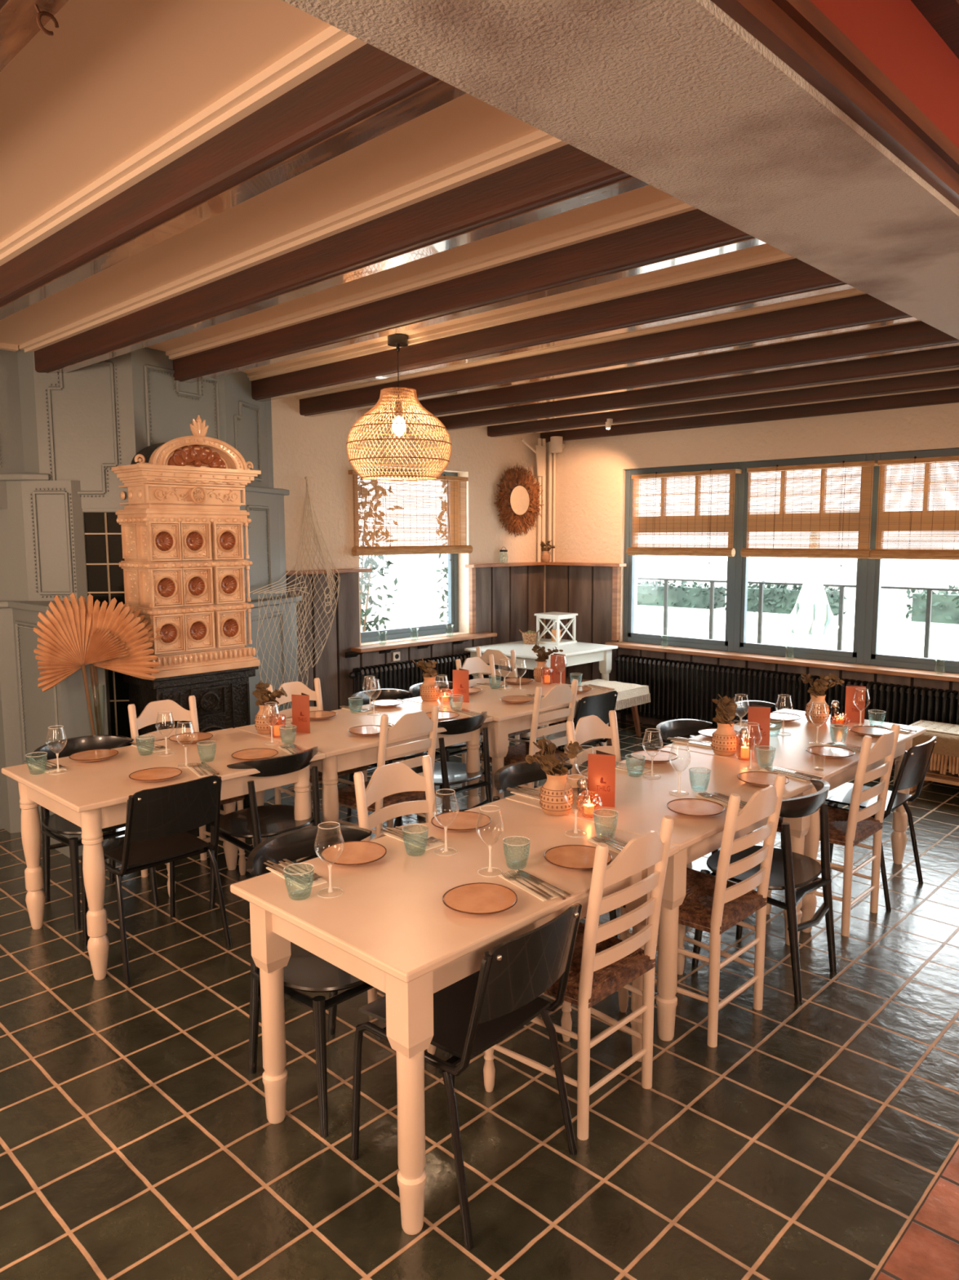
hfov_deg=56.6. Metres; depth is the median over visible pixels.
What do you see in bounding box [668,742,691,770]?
bowl
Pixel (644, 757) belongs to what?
tumbler
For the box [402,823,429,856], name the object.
tumbler
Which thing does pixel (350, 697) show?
tumbler
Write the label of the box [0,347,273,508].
wall
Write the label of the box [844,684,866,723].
menu card
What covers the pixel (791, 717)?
dinner plate
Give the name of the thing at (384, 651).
trim
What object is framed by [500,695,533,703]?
dinner plate
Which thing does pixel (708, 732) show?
dinner plate
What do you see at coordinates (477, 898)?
dinner plate
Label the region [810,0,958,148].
ceiling
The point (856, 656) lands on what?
window
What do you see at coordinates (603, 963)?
chair
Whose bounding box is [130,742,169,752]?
napkin
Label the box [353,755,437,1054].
chair
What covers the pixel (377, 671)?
radiator
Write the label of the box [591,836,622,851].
fork
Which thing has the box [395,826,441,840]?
fork
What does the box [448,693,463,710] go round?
tumbler
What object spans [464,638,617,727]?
side table
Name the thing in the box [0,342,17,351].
trim
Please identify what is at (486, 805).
bowl
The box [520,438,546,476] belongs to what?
support bracket
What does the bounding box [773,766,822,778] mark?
knife
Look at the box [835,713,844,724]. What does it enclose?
candle
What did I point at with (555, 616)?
wooden lantern
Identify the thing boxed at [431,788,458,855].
wine glass
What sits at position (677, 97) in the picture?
ceiling beam
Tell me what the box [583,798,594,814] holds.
candle
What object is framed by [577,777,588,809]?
pepper mill
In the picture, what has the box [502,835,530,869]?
tumbler
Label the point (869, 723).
fork
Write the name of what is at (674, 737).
fork
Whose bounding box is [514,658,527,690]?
wine glass
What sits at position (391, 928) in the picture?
dining table
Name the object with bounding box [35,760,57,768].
fork
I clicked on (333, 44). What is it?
trim
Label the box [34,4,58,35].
ceiling hook
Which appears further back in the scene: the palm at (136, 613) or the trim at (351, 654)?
the trim at (351, 654)
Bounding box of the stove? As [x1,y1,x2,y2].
[111,414,261,836]
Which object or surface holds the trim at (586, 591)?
attached to the wall at (590, 473)
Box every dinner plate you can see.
[68,748,118,761]
[128,767,182,782]
[168,732,213,742]
[231,747,278,760]
[309,710,337,719]
[320,840,386,866]
[348,724,388,735]
[368,698,403,706]
[426,711,459,720]
[431,810,491,831]
[442,882,517,914]
[451,687,482,694]
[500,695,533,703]
[502,677,533,684]
[544,844,612,870]
[566,773,587,789]
[568,685,592,693]
[631,749,678,762]
[666,798,724,817]
[697,728,739,737]
[737,771,790,786]
[770,712,800,721]
[805,745,855,758]
[848,725,890,736]
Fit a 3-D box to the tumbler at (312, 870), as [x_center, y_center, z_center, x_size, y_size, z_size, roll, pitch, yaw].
[-0.522,0.703,2.579,0.088,0.086,0.088,6,9,44]
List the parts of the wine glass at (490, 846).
stem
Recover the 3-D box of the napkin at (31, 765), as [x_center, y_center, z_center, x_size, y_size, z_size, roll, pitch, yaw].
[-1.978,0.577,4.062,0.230,0.003,0.085,6,9,43]
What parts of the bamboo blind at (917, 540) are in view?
pull cord, head rail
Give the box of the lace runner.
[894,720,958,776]
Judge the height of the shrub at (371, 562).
2.660 m
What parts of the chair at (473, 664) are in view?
post, post, rush seat, leg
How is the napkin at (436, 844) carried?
on the dining table at (391, 928)
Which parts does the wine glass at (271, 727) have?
stem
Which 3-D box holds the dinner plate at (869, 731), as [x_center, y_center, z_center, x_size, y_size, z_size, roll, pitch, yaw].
[2.050,0.483,4.657,0.216,0.024,0.214,-2,7,-12]
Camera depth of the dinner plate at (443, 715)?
5.09 m
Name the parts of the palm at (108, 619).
stem, pleated blade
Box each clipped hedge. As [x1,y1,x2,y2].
[637,579,726,608]
[724,580,847,615]
[905,584,958,624]
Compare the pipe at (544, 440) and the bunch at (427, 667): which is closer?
the bunch at (427, 667)
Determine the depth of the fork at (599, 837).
3.02 m
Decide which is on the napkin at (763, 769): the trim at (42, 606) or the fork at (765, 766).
the fork at (765, 766)
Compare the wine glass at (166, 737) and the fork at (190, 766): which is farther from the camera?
the wine glass at (166, 737)
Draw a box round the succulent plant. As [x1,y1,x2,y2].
[525,630,535,633]
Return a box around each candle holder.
[269,715,285,737]
[437,688,453,703]
[541,667,553,684]
[575,790,602,817]
[736,734,755,760]
[830,712,850,727]
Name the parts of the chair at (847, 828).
leg, rush seat, post, post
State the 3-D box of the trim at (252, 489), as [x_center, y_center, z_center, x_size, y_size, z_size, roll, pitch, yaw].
[-1.808,-1.063,6.381,1.027,0.040,0.789,6,9,44]
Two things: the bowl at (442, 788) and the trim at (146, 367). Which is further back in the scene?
the trim at (146, 367)
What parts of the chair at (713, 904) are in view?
leg, leg, rush seat, post, post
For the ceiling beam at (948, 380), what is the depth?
6.70 m
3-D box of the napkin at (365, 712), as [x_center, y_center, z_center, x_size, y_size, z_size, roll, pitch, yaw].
[-0.735,0.421,5.355,0.085,0.003,0.230,-6,9,-40]
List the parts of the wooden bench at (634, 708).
bench seat, leg, leg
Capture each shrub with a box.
[358,476,398,631]
[435,480,448,623]
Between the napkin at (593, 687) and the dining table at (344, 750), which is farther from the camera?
the napkin at (593, 687)
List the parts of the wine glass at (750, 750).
stem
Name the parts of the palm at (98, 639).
stem, pleated blade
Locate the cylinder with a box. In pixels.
[550,435,564,453]
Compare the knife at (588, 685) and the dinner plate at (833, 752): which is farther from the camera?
the knife at (588, 685)
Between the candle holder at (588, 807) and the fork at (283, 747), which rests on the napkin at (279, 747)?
the fork at (283, 747)
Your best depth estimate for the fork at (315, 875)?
2.77 m
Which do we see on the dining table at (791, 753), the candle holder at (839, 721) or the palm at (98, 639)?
the candle holder at (839, 721)
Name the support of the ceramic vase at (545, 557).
on the trim at (535, 563)
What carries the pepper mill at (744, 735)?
on the dining table at (791, 753)
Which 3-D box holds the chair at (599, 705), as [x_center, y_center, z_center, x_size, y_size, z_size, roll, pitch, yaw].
[0.591,0.719,5.894,0.554,0.802,0.482,6,9,44]
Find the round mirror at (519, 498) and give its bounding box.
[493,462,544,537]
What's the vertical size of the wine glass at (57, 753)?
0.206 m
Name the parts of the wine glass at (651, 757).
stem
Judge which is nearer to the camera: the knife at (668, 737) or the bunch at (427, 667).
the knife at (668, 737)
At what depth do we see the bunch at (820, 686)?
4.93 m
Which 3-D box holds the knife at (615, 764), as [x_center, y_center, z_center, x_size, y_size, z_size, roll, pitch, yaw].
[0.632,0.567,4.013,0.245,0.008,0.014,6,9,41]
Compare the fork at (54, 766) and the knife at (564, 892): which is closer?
the knife at (564, 892)
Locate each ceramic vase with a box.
[254,704,279,733]
[419,675,439,701]
[533,660,550,681]
[539,772,573,816]
[541,551,550,562]
[711,720,739,755]
[804,693,830,723]
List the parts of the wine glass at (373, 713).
stem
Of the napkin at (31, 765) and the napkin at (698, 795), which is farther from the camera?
the napkin at (31, 765)
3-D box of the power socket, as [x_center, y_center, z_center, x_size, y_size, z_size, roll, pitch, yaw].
[-0.736,0.146,7.898,0.015,0.080,0.080,6,9,44]
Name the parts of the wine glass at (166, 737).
stem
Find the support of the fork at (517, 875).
on the napkin at (514, 882)
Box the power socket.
[392,651,399,661]
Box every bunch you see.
[252,680,287,706]
[412,657,437,677]
[524,734,582,775]
[532,643,563,662]
[540,540,555,551]
[712,693,737,726]
[800,671,844,697]
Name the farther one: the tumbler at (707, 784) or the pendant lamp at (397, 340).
the pendant lamp at (397, 340)
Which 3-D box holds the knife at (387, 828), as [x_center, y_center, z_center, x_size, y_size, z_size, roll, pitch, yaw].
[-0.248,0.680,3.078,0.014,0.008,0.245,-6,9,-41]
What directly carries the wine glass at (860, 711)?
on the dining table at (791, 753)
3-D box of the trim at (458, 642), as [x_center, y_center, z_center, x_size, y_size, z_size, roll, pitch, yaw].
[-0.173,0.018,8.412,0.100,0.050,0.120,6,9,44]
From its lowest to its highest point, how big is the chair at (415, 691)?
0.802 m
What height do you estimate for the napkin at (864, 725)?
0.003 m
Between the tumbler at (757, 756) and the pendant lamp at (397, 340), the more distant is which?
the pendant lamp at (397, 340)
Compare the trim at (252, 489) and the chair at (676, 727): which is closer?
the chair at (676, 727)
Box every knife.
[23,760,48,769]
[28,760,53,768]
[128,742,154,750]
[132,742,159,749]
[197,762,215,775]
[200,761,219,774]
[262,862,305,885]
[266,860,310,882]
[289,744,302,751]
[292,743,304,751]
[339,706,362,712]
[342,705,364,711]
[380,827,424,846]
[385,826,430,845]
[476,683,502,687]
[506,786,539,795]
[506,788,540,798]
[516,871,566,899]
[517,869,572,896]
[587,684,613,689]
[600,835,626,846]
[607,834,627,844]
[615,764,642,770]
[615,765,639,771]
[666,737,711,746]
[667,737,711,745]
[708,792,746,804]
[712,791,747,803]
[770,767,821,779]
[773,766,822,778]
[835,742,861,748]
[836,742,861,747]
[872,722,915,730]
[875,724,916,732]
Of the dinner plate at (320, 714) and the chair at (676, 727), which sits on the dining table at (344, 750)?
the dinner plate at (320, 714)
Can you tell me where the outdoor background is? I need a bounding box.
[360,560,958,660]
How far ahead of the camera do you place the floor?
2.78 m
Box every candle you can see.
[274,724,281,735]
[442,692,448,702]
[544,675,550,682]
[551,629,560,641]
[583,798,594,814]
[741,742,749,757]
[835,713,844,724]
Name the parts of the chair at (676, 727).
leg, curved backrest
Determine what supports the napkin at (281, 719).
on the dining table at (344, 750)
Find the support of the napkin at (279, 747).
on the dining table at (92, 796)
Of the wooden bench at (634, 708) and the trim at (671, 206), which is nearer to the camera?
the trim at (671, 206)
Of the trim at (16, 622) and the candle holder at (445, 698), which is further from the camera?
the candle holder at (445, 698)
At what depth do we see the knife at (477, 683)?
6.19 m
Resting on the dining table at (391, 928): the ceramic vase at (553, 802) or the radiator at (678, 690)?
the ceramic vase at (553, 802)
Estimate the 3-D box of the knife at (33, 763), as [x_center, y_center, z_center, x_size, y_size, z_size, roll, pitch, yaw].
[-2.017,0.571,4.055,0.245,0.008,0.014,6,9,40]
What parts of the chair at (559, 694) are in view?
leg, rush seat, post, post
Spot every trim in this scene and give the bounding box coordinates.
[0,25,367,266]
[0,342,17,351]
[0,473,48,480]
[0,600,86,613]
[14,620,59,819]
[17,129,568,352]
[29,488,75,597]
[44,359,120,497]
[82,507,124,512]
[143,364,220,446]
[165,196,697,359]
[234,400,262,481]
[240,485,289,495]
[244,594,302,608]
[245,610,286,719]
[246,505,272,591]
[247,248,795,381]
[285,568,372,575]
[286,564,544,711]
[293,288,866,399]
[345,651,362,657]
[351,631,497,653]
[369,320,919,408]
[379,648,395,653]
[417,644,434,648]
[453,640,468,644]
[465,561,626,568]
[468,568,475,633]
[545,564,958,705]
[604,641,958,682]
[611,566,621,640]
[911,0,958,59]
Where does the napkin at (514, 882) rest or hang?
on the dining table at (391, 928)
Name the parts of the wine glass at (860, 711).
stem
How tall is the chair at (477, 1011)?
0.802 m
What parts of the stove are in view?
cornice, fire door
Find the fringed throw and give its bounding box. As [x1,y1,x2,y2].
[577,679,650,710]
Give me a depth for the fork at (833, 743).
4.39 m
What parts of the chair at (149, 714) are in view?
post, leg, post, rush seat, leg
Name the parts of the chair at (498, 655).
post, post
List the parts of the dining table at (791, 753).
leg, leg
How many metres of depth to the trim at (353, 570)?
7.25 m
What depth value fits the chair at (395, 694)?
5.79 m
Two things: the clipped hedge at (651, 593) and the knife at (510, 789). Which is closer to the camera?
the knife at (510, 789)
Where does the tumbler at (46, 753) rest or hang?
on the dining table at (92, 796)
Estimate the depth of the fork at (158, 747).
4.44 m
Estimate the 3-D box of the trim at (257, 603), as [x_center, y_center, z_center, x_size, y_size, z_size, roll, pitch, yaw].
[-1.752,-0.288,6.383,1.227,0.040,0.840,6,9,44]
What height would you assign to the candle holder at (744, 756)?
0.110 m
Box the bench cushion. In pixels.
[911,730,958,764]
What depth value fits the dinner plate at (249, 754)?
4.20 m
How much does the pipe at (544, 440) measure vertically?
1.250 m
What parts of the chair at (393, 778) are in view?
post, post, leg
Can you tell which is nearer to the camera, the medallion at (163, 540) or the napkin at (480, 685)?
the medallion at (163, 540)
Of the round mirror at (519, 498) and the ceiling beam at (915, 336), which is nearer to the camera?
the ceiling beam at (915, 336)
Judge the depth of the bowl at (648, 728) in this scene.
3.85 m
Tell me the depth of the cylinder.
8.88 m
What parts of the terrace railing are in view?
railing post, rail, railing post, railing post, railing post, railing post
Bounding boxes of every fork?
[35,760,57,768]
[40,759,65,767]
[137,741,164,748]
[142,741,165,748]
[186,763,204,776]
[191,762,208,775]
[278,860,318,881]
[280,744,293,754]
[282,858,323,879]
[283,744,297,752]
[391,827,438,843]
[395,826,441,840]
[452,709,474,715]
[501,871,551,900]
[507,869,553,897]
[515,786,540,793]
[520,786,540,791]
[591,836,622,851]
[595,835,623,848]
[615,761,647,768]
[615,763,644,768]
[674,737,711,744]
[678,737,711,743]
[697,792,743,808]
[702,791,744,806]
[764,766,812,779]
[764,767,810,780]
[827,742,860,751]
[831,742,860,750]
[866,724,909,732]
[869,723,910,732]
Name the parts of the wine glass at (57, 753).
stem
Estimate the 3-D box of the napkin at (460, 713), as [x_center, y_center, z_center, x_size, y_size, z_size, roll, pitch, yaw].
[-0.068,0.433,5.240,0.085,0.003,0.230,-5,8,-37]
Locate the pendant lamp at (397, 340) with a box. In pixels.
[346,333,451,480]
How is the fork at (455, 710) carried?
on the napkin at (460, 713)
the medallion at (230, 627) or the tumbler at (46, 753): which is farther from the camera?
the medallion at (230, 627)
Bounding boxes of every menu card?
[291,692,310,733]
[453,668,469,702]
[550,653,565,683]
[587,750,615,807]
[747,704,770,748]
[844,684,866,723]
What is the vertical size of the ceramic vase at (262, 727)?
0.155 m
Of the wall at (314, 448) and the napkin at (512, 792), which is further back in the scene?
the wall at (314, 448)
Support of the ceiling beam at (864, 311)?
attached to the ceiling at (114, 77)
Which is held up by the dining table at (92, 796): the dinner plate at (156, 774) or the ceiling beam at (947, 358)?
the dinner plate at (156, 774)
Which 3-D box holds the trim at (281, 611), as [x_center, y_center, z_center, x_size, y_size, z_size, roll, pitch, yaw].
[-1.454,0.367,6.067,0.019,1.092,0.546,2,7,14]
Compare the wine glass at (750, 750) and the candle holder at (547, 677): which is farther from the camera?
the candle holder at (547, 677)
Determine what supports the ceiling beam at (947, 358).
attached to the ceiling at (114, 77)
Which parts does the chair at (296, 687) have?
post, leg, post, rush seat, leg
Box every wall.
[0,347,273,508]
[0,480,286,603]
[0,602,298,857]
[271,395,544,645]
[544,402,958,641]
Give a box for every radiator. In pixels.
[348,652,490,699]
[613,654,958,728]
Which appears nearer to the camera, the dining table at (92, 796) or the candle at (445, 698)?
the dining table at (92, 796)
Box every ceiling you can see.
[0,0,775,373]
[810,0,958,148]
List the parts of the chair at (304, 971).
leg, curved backrest, seat frame, leg, round seat, leg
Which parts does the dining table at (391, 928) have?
leg, leg, leg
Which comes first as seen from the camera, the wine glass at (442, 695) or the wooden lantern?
the wine glass at (442, 695)
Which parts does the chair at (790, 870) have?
leg, leg, round seat, seat frame, leg, curved backrest, leg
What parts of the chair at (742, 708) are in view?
curved backrest, leg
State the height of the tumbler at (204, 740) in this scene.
0.086 m
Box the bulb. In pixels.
[391,400,405,435]
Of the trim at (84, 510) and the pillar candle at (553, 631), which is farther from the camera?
the pillar candle at (553, 631)
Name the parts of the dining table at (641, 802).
leg, leg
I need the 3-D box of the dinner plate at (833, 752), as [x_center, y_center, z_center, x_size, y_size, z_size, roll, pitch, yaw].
[1.662,0.536,4.216,0.214,0.024,0.216,-6,9,-40]
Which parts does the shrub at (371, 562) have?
stem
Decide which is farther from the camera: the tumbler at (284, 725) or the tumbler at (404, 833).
the tumbler at (284, 725)
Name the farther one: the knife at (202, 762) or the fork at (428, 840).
the knife at (202, 762)
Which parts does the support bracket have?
bracket arm, bracket plate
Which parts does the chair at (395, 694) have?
leg, seat frame, curved backrest, round seat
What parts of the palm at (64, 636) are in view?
pleated blade, stem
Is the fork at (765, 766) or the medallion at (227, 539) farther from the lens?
the medallion at (227, 539)
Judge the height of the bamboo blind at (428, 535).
0.787 m
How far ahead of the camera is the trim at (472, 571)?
8.53 m
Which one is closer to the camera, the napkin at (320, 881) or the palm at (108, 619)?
the napkin at (320, 881)
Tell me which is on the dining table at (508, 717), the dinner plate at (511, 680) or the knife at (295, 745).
the dinner plate at (511, 680)
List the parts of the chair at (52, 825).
leg, leg, curved backrest, seat frame, round seat, leg, leg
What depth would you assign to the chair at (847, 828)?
4.03 m
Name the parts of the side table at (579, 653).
leg, leg, leg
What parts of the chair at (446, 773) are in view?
leg, leg, leg, round seat, curved backrest, seat frame, leg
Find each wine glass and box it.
[45,725,67,774]
[155,711,175,755]
[174,720,195,767]
[262,702,279,744]
[314,821,344,897]
[362,675,377,711]
[365,679,381,715]
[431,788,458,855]
[434,675,448,710]
[475,804,504,876]
[497,658,511,690]
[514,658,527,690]
[554,654,567,684]
[563,773,588,837]
[574,745,595,798]
[642,728,662,778]
[668,742,691,795]
[735,693,750,729]
[741,722,761,770]
[775,694,793,735]
[808,702,827,745]
[853,688,870,726]
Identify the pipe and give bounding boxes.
[537,438,542,562]
[541,438,546,561]
[547,441,552,561]
[552,453,555,561]
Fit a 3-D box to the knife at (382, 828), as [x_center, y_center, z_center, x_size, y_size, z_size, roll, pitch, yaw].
[-0.264,0.681,3.067,0.014,0.008,0.245,-6,9,-41]
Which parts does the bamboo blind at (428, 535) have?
head rail, pull cord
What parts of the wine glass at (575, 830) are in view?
stem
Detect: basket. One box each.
[519,629,540,644]
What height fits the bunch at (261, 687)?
0.189 m
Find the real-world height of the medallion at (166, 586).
0.113 m
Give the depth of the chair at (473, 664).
6.50 m
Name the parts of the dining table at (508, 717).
leg, leg, leg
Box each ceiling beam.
[0,0,69,71]
[0,43,466,319]
[34,144,648,373]
[173,208,765,383]
[251,258,854,401]
[281,0,958,339]
[299,293,918,417]
[370,320,958,423]
[433,345,958,431]
[487,369,958,437]
[540,387,958,442]
[711,0,958,208]
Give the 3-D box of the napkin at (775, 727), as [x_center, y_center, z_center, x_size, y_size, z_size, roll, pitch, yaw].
[1.543,0.468,4.896,0.085,0.003,0.230,-7,9,-44]
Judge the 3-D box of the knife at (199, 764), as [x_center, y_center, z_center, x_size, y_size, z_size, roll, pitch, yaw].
[-1.228,0.577,3.987,0.014,0.008,0.245,-5,8,-34]
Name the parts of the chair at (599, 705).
frame, seat, frame, backrest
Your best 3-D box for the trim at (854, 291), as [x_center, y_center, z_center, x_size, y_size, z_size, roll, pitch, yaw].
[0.342,-1.716,5.279,4.940,0.040,0.050,6,9,44]
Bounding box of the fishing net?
[249,476,340,712]
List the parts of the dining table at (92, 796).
leg, leg, leg, leg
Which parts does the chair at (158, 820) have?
frame, leg, seat, backrest, frame, leg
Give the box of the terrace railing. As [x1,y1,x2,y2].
[442,570,958,657]
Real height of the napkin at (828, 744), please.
0.003 m
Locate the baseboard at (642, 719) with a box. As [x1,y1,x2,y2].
[615,709,895,765]
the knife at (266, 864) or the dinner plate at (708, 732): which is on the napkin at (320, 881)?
the knife at (266, 864)
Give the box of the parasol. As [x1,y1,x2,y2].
[784,536,839,648]
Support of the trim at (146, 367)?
attached to the wall at (82, 411)
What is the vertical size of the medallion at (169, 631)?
0.113 m
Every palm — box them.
[33,592,101,735]
[80,594,159,734]
[81,626,128,735]
[93,602,163,734]
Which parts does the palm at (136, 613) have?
stem, pleated blade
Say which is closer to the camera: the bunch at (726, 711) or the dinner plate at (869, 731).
the bunch at (726, 711)
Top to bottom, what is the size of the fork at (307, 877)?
0.009 m
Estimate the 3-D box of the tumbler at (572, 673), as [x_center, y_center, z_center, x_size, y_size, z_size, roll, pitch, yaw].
[0.671,0.277,6.182,0.088,0.086,0.088,6,9,44]
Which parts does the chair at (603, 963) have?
leg, leg, post, rush seat, post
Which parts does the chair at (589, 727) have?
post, post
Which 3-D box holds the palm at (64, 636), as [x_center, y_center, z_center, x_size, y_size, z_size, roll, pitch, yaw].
[-2.192,0.406,4.852,0.148,1.322,0.479,4,8,31]
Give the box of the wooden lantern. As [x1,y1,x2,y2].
[534,611,577,645]
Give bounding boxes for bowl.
[45,725,67,753]
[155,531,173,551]
[155,711,174,737]
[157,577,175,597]
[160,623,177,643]
[174,720,195,746]
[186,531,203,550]
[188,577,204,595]
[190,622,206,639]
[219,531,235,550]
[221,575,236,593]
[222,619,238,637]
[262,702,279,726]
[314,821,344,865]
[431,788,458,826]
[475,804,504,845]
[563,773,588,809]
[574,745,595,777]
[642,728,662,756]
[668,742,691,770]
[741,722,761,750]
[808,702,827,726]
[853,688,870,711]
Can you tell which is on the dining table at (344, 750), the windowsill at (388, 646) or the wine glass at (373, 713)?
the wine glass at (373, 713)
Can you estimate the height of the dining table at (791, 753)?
0.760 m
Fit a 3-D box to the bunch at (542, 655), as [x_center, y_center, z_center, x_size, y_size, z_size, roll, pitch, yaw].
[0.472,0.120,6.402,0.219,0.183,0.155,6,9,44]
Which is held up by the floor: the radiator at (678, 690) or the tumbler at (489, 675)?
the radiator at (678, 690)
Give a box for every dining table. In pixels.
[1,728,325,980]
[230,798,679,1235]
[235,698,493,847]
[403,678,619,813]
[504,746,825,1040]
[663,708,926,932]
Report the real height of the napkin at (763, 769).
0.003 m
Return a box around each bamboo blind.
[348,470,472,560]
[626,468,742,564]
[740,460,879,566]
[870,455,958,559]
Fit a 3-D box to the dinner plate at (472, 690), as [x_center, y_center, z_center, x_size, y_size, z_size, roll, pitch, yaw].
[-0.088,0.343,5.921,0.216,0.024,0.214,-6,9,-43]
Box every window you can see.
[359,466,458,642]
[622,462,739,652]
[733,453,873,664]
[863,448,958,673]
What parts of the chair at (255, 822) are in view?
leg, leg, seat frame, round seat, curved backrest, leg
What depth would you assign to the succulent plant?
8.59 m
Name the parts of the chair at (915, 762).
frame, seat, frame, leg, leg, backrest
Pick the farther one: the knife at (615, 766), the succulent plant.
the succulent plant
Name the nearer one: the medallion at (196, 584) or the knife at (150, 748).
the knife at (150, 748)
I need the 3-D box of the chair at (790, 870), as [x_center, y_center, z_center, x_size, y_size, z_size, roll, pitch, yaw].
[1.190,0.976,3.677,0.474,0.802,0.499,6,9,44]
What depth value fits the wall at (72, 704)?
5.34 m
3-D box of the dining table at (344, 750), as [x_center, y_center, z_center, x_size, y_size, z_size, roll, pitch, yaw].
[-0.632,0.840,5.060,0.840,0.760,1.187,6,9,44]
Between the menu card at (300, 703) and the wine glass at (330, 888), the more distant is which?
the menu card at (300, 703)
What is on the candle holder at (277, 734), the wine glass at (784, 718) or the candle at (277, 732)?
the candle at (277, 732)
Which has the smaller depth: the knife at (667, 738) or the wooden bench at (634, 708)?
the knife at (667, 738)
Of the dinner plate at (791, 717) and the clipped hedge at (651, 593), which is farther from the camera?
the clipped hedge at (651, 593)
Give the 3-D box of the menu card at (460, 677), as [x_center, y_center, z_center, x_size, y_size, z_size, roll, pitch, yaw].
[-0.109,0.286,5.623,0.105,0.205,0.067,2,7,15]
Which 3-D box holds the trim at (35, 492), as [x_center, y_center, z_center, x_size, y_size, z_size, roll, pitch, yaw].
[-2.515,-0.570,5.246,0.242,0.642,0.021,0,7,1]
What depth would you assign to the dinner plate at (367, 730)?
4.71 m
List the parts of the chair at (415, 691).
curved backrest, leg, seat frame, round seat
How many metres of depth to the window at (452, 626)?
8.49 m
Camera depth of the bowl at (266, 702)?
4.49 m
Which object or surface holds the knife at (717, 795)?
on the napkin at (698, 795)
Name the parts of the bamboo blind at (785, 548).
pull cord, head rail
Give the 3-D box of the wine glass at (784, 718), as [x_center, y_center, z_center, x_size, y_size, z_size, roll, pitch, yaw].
[1.597,0.392,4.667,0.089,0.206,0.089,6,9,44]
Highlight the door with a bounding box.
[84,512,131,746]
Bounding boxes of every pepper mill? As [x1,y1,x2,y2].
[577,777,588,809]
[738,727,748,752]
[830,700,839,722]
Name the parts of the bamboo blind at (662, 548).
pull cord, head rail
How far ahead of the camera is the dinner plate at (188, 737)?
4.55 m
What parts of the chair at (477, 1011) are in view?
frame, seat, leg, frame, backrest, leg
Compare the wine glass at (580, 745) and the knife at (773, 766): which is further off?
the knife at (773, 766)
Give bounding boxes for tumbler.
[25,751,47,774]
[135,734,155,755]
[196,740,216,761]
[279,724,297,744]
[283,862,314,900]
[348,697,363,713]
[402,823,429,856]
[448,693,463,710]
[488,675,501,688]
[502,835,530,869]
[569,672,582,685]
[592,808,618,838]
[625,753,645,777]
[688,767,711,791]
[755,745,776,767]
[770,717,782,737]
[829,724,848,742]
[868,709,885,725]
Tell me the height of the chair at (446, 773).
0.802 m
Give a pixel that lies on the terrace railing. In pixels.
(929, 598)
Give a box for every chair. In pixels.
[31,734,159,928]
[80,775,231,984]
[128,695,246,896]
[209,746,321,908]
[246,824,373,1137]
[266,677,368,826]
[337,704,439,835]
[346,688,436,815]
[351,902,582,1249]
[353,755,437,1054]
[395,711,492,826]
[406,680,483,791]
[455,653,540,786]
[475,646,548,755]
[480,679,577,802]
[483,815,674,1140]
[493,760,617,937]
[517,690,617,789]
[566,710,689,867]
[617,773,786,1047]
[654,719,752,854]
[691,778,837,1004]
[732,700,782,848]
[764,723,900,936]
[825,736,936,910]
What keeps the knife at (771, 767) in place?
on the napkin at (763, 769)
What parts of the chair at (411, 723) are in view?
rush seat, post, leg, post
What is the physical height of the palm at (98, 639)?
1.138 m
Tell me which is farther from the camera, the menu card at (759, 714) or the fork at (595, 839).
the menu card at (759, 714)
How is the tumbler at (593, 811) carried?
on the dining table at (391, 928)
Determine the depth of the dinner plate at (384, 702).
5.49 m
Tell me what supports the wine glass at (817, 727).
on the dining table at (791, 753)
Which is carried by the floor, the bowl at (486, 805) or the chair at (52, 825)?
the chair at (52, 825)
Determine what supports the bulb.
attached to the pendant lamp at (397, 340)
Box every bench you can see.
[560,676,641,744]
[910,761,958,791]
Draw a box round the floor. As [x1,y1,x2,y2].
[0,718,958,1279]
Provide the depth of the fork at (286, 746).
4.37 m
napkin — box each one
[27,760,66,773]
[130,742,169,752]
[185,763,216,777]
[266,862,327,889]
[278,719,292,727]
[278,745,302,754]
[341,706,373,714]
[383,829,444,850]
[451,709,477,716]
[480,684,511,688]
[498,869,565,901]
[510,787,540,799]
[582,685,608,690]
[586,834,626,853]
[615,762,651,773]
[671,739,712,747]
[696,791,745,810]
[737,722,782,729]
[760,766,814,781]
[824,742,861,752]
[864,724,911,733]
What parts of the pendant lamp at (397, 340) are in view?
cord, lamp shade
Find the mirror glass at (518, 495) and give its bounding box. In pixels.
[508,485,529,515]
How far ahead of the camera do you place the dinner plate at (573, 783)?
3.73 m
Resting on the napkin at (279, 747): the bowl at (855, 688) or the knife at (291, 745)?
the knife at (291, 745)
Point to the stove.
(181, 524)
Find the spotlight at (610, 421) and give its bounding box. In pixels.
[605,418,613,429]
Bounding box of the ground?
[360,559,727,579]
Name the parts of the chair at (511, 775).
leg, curved backrest, leg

